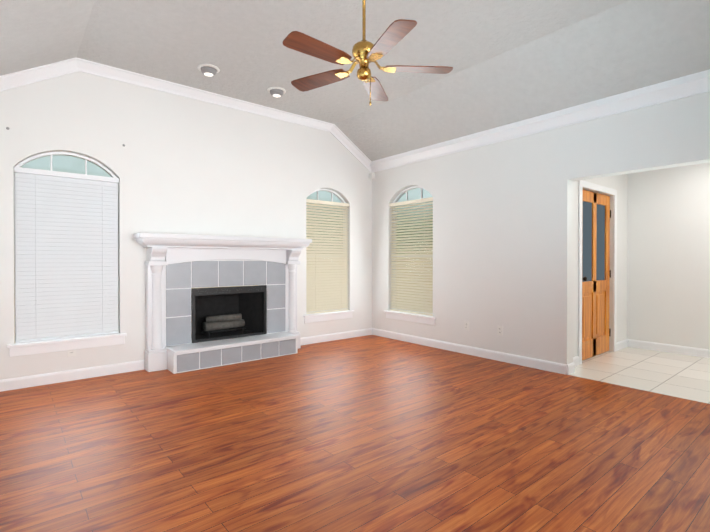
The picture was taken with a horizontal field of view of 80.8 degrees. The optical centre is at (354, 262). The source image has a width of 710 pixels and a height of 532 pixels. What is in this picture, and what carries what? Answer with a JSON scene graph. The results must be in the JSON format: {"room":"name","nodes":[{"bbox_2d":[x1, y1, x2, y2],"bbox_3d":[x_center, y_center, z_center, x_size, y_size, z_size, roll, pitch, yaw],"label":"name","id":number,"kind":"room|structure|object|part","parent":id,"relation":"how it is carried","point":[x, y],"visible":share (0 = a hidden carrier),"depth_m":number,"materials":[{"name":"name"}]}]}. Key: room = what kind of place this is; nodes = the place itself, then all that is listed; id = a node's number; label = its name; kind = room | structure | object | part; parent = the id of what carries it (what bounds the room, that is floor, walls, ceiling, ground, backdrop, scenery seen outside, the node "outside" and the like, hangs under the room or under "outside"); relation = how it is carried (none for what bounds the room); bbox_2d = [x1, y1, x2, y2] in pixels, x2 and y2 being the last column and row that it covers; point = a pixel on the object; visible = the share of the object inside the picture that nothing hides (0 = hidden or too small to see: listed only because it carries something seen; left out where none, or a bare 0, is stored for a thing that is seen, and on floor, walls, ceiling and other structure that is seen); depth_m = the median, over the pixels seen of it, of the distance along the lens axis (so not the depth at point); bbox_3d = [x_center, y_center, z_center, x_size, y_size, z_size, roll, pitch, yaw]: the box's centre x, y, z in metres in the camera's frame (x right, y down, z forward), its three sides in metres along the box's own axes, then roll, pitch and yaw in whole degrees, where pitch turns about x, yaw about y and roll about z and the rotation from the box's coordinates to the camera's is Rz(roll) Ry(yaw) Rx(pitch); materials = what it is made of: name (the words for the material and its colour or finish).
{"room":"living room","nodes":[
{"label":"living room","id":0,"kind":"room"},
{"bbox_2d":[0,71,371,379],"bbox_3d":[-1.623,-0.427,5.237,4.800,3.190,0.150,0,0,-40],"label":"wall","id":1,"kind":"structure","parent":0,"point":[177,164],"depth_m":4.73,"materials":[{"name":"paint"}]},
{"bbox_2d":[7,152,126,356],"bbox_3d":[-2.856,-0.119,4.181,0.980,1.978,0.180,0,0,-40],"label":"window","id":2,"kind":"structure","parent":1,"relation":"in","point":[69,162],"depth_m":4.10,"materials":[{"name":"white wood"}]},
{"bbox_2d":[14,167,118,342],"bbox_3d":[-2.850,-0.071,4.174,0.858,1.644,0.053,0,0,-40],"label":"window blind","id":3,"kind":"object","parent":2,"relation":"attached to","point":[66,225],"visible":0.92,"depth_m":4.15,"materials":[{"name":"white plastic"}]},
{"bbox_3d":[-2.856,-0.119,4.181,0.980,1.978,0.180,0,0,-40],"label":"left window sash","id":4,"kind":"part","parent":2,"relation":"part of","materials":[{"name":"white plastic"}]},
{"bbox_2d":[67,350,75,356],"bbox_3d":[-2.820,0.875,4.152,0.070,0.114,0.009,0,0,-40],"label":"outlet","id":5,"kind":"object","parent":1,"relation":"attached to","point":[71,352],"visible":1,"depth_m":4.15,"materials":[{"name":"white plastic"}]},
{"bbox_2d":[0,360,143,391],"bbox_3d":[-2.865,1.123,4.112,1.440,0.105,0.016,0,0,-40],"label":"baseboard","id":6,"kind":"structure","parent":1,"relation":"attached to","point":[48,378],"depth_m":4.13,"materials":[{"name":"white wood"}]},
{"bbox_2d":[0,57,371,170],"bbox_3d":[-1.548,-1.733,5.138,4.800,0.576,0.085,0,0,-40],"label":"crown molding","id":7,"kind":"structure","parent":1,"relation":"attached to","point":[36,74],"depth_m":4.64,"materials":[{"name":"white wood"}]},
{"bbox_2d":[303,189,353,322],"bbox_3d":[-0.413,-0.121,6.201,0.900,1.956,0.180,0,0,-40],"label":"window","id":8,"kind":"structure","parent":1,"relation":"in","point":[325,316],"depth_m":6.19,"materials":[{"name":"white wood"}]},
{"bbox_2d":[306,199,348,313],"bbox_3d":[-0.407,-0.084,6.194,0.778,1.644,0.053,0,0,-40],"label":"window blind","id":9,"kind":"object","parent":8,"relation":"attached to","point":[327,289],"visible":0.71,"depth_m":6.18,"materials":[{"name":"beige plastic"}]},
{"bbox_2d":[301,328,371,344],"bbox_3d":[-0.279,1.109,6.250,1.450,0.105,0.016,0,0,-40],"label":"baseboard","id":10,"kind":"structure","parent":1,"relation":"attached to","point":[331,337],"depth_m":6.23,"materials":[{"name":"white wood"}]},
{"bbox_2d":[0,335,709,531],"bbox_3d":[0.343,1.209,2.753,4.950,0.050,6.500,0,0,-40],"label":"floor","id":11,"kind":"structure","parent":0,"point":[370,433],"depth_m":2.64,"materials":[{"name":"brown wood"}]},
{"bbox_2d":[133,233,311,373],"bbox_3d":[-1.574,0.429,5.176,2.120,1.480,0.855,0,0,-40],"label":"fireplace","id":12,"kind":"object","parent":11,"relation":"on","point":[220,322],"visible":1,"depth_m":4.97,"materials":[{"name":"tile"}]},
{"bbox_2d":[0,0,709,160],"bbox_3d":[0.400,-1.801,2.782,4.800,0.570,6.200,0,0,-40],"label":"ceiling","id":13,"kind":"structure","parent":0,"point":[510,61],"depth_m":3.77,"materials":[{"name":"white paint"}]},
{"bbox_2d":[197,64,219,76],"bbox_3d":[-1.520,-1.985,4.333,0.220,0.066,0.220,0,0,-40],"label":"recessed light","id":14,"kind":"object","parent":13,"relation":"in","point":[210,70],"visible":1,"depth_m":4.28,"materials":[{"name":"white plastic"}]},
{"bbox_2d":[267,87,285,96],"bbox_3d":[-0.919,-1.988,4.895,0.220,0.066,0.220,0,0,-40],"label":"recessed light","id":15,"kind":"object","parent":13,"relation":"in","point":[276,91],"visible":0.98,"depth_m":4.84,"materials":[{"name":"white plastic"}]},
{"bbox_2d":[283,0,452,105],"bbox_3d":[0.029,-1.531,2.788,1.116,0.950,1.167,0,0,-40],"label":"fan","id":16,"kind":"object","parent":13,"relation":"hanging from","point":[365,52],"visible":1,"depth_m":2.76,"materials":[{"name":"brown wood"}]},
{"bbox_3d":[0.054,-1.531,2.810,0.413,0.950,0.434,0,0,-40],"label":"motor","id":17,"kind":"part","parent":16,"relation":"part of","materials":[{"name":"gold metal"}]},
{"bbox_2d":[372,92,709,363],"bbox_3d":[2.308,-0.176,4.370,0.150,2.700,6.200,0,0,-40],"label":"wall","id":18,"kind":"structure","parent":0,"point":[503,218],"depth_m":4.79,"materials":[{"name":"paint"}]},
{"bbox_2d":[369,172,374,178],"bbox_3d":[0.269,-1.378,6.649,0.073,0.095,0.073,0,0,-40],"label":"detector","id":19,"kind":"object","parent":18,"relation":"attached to","point":[371,175],"visible":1,"depth_m":6.62,"materials":[{"name":"white plastic"}]},
{"bbox_2d":[384,186,435,324],"bbox_3d":[0.828,-0.131,6.112,0.180,1.978,0.980,0,0,-40],"label":"window","id":20,"kind":"structure","parent":18,"relation":"in","point":[416,236],"depth_m":6.15,"materials":[{"name":"white wood"}]},
{"bbox_3d":[0.828,-0.131,6.112,0.180,1.978,0.980,0,0,-40],"label":"right window sash","id":21,"kind":"part","parent":20,"relation":"part of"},
{"bbox_2d":[389,197,432,315],"bbox_3d":[0.821,-0.083,6.106,0.053,1.644,0.858,0,0,-40],"label":"window blind","id":22,"kind":"object","parent":20,"relation":"attached to","point":[420,284],"visible":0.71,"depth_m":6.09,"materials":[{"name":"beige plastic"}]},
{"bbox_2d":[464,321,468,330],"bbox_3d":[1.424,0.808,5.319,0.009,0.114,0.070,0,0,-40],"label":"electrical outlet","id":23,"kind":"object","parent":18,"relation":"attached to","point":[466,325],"visible":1,"depth_m":5.32,"materials":[{"name":"white plastic"}]},
{"bbox_2d":[372,328,566,374],"bbox_3d":[1.240,1.114,5.538,0.016,0.105,3.050,0,0,-40],"label":"baseboard","id":24,"kind":"structure","parent":18,"relation":"attached to","point":[555,367],"depth_m":5.16,"materials":[{"name":"white wood"}]},
{"bbox_2d":[497,325,502,335],"bbox_3d":[1.723,0.810,4.957,0.009,0.114,0.070,0,0,-40],"label":"electrical outlet","id":25,"kind":"object","parent":18,"relation":"attached to","point":[500,330],"visible":1,"depth_m":4.95,"materials":[{"name":"white plastic"}]},
{"bbox_2d":[370,69,709,172],"bbox_3d":[2.214,-1.502,4.284,0.092,0.153,6.198,0,0,-40],"label":"crown molding","id":26,"kind":"structure","parent":18,"relation":"attached to","point":[679,88],"depth_m":4.30,"materials":[{"name":"white wood"}]},
{"bbox_2d":[567,362,574,374],"bbox_3d":[2.281,1.121,4.410,0.150,0.105,0.016,0,0,-40],"label":"baseboard","id":27,"kind":"structure","parent":18,"relation":"attached to","point":[570,368],"depth_m":4.40,"materials":[{"name":"white wood"}]},
{"bbox_2d":[573,174,627,356],"bbox_3d":[2.973,-0.181,5.212,1.950,2.700,0.150,0,0,-40],"label":"wall","id":28,"kind":"structure","parent":0,"point":[619,183],"depth_m":5.53,"materials":[{"name":"paint"}]},
{"bbox_2d":[573,356,578,366],"bbox_3d":[2.414,1.120,4.649,0.360,0.105,0.016,0,0,-40],"label":"baseboard","id":29,"kind":"structure","parent":28,"relation":"attached to","point":[576,360],"depth_m":4.71,"materials":[{"name":"white wood"}]},
{"bbox_2d":[582,190,610,359],"bbox_3d":[2.976,0.148,5.147,0.968,2.024,0.117,0,0,-40],"label":"door leaf","id":30,"kind":"structure","parent":28,"relation":"in","point":[595,317],"depth_m":5.17,"materials":[{"name":"brown wood"}]},
{"bbox_3d":[2.792,-0.250,5.039,0.310,0.960,0.009,0,0,-40],"label":"front door glass pane","id":31,"kind":"part","parent":30,"relation":"part of","materials":[{"name":"grey glass"}]},
{"bbox_3d":[3.001,0.144,5.139,0.938,1.650,0.073,0,0,-40],"label":"front door hardware","id":32,"kind":"part","parent":30,"relation":"part of","materials":[{"name":"brown wood"}]},
{"bbox_3d":[3.108,-0.252,5.300,0.310,0.960,0.009,0,0,-40],"label":"front door glass pane","id":33,"kind":"part","parent":30,"relation":"part of","materials":[{"name":"grey glass"}]},
{"bbox_2d":[578,180,616,364],"bbox_3d":[2.992,0.110,5.120,1.146,2.119,0.018,0,0,-40],"label":"door frame","id":34,"kind":"structure","parent":28,"relation":"attached to","point":[582,184],"depth_m":4.89,"materials":[{"name":"white wood"}]},
{"bbox_2d":[616,339,627,350],"bbox_3d":[3.604,1.113,5.634,0.450,0.105,0.016,0,0,-40],"label":"baseboard","id":35,"kind":"structure","parent":28,"relation":"attached to","point":[622,344],"depth_m":5.62,"materials":[{"name":"white wood"}]},
{"bbox_2d":[569,347,709,403],"bbox_3d":[4.057,1.202,3.911,2.250,0.050,3.550,0,0,-40],"label":"floor","id":36,"kind":"structure","parent":0,"point":[677,375],"depth_m":4.49,"materials":[{"name":"beige tile"}]},
{"bbox_2d":[627,162,709,348],"bbox_3d":[4.818,-0.178,4.629,0.150,2.700,3.400,0,0,-40],"label":"wall","id":37,"kind":"structure","parent":0,"point":[668,269],"depth_m":5.40,"materials":[{"name":"paint"}]},
{"bbox_2d":[628,339,709,357],"bbox_3d":[4.801,1.120,4.526,0.016,0.105,3.250,0,0,-40],"label":"baseboard","id":38,"kind":"structure","parent":37,"relation":"attached to","point":[684,350],"depth_m":5.39,"materials":[{"name":"white wood"}]},
{"label":"outside","id":39,"kind":"structure","parent":0,"visible":0},
{"bbox_2d":[14,155,342,343],"bbox_3d":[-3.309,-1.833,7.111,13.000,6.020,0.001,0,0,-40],"label":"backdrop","id":40,"kind":"structure","parent":39,"point":[42,163],"depth_m":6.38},
{"bbox_2d":[397,188,432,310],"bbox_3d":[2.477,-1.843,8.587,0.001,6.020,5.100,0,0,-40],"label":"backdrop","id":41,"kind":"structure","parent":39,"point":[416,193],"depth_m":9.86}
]}

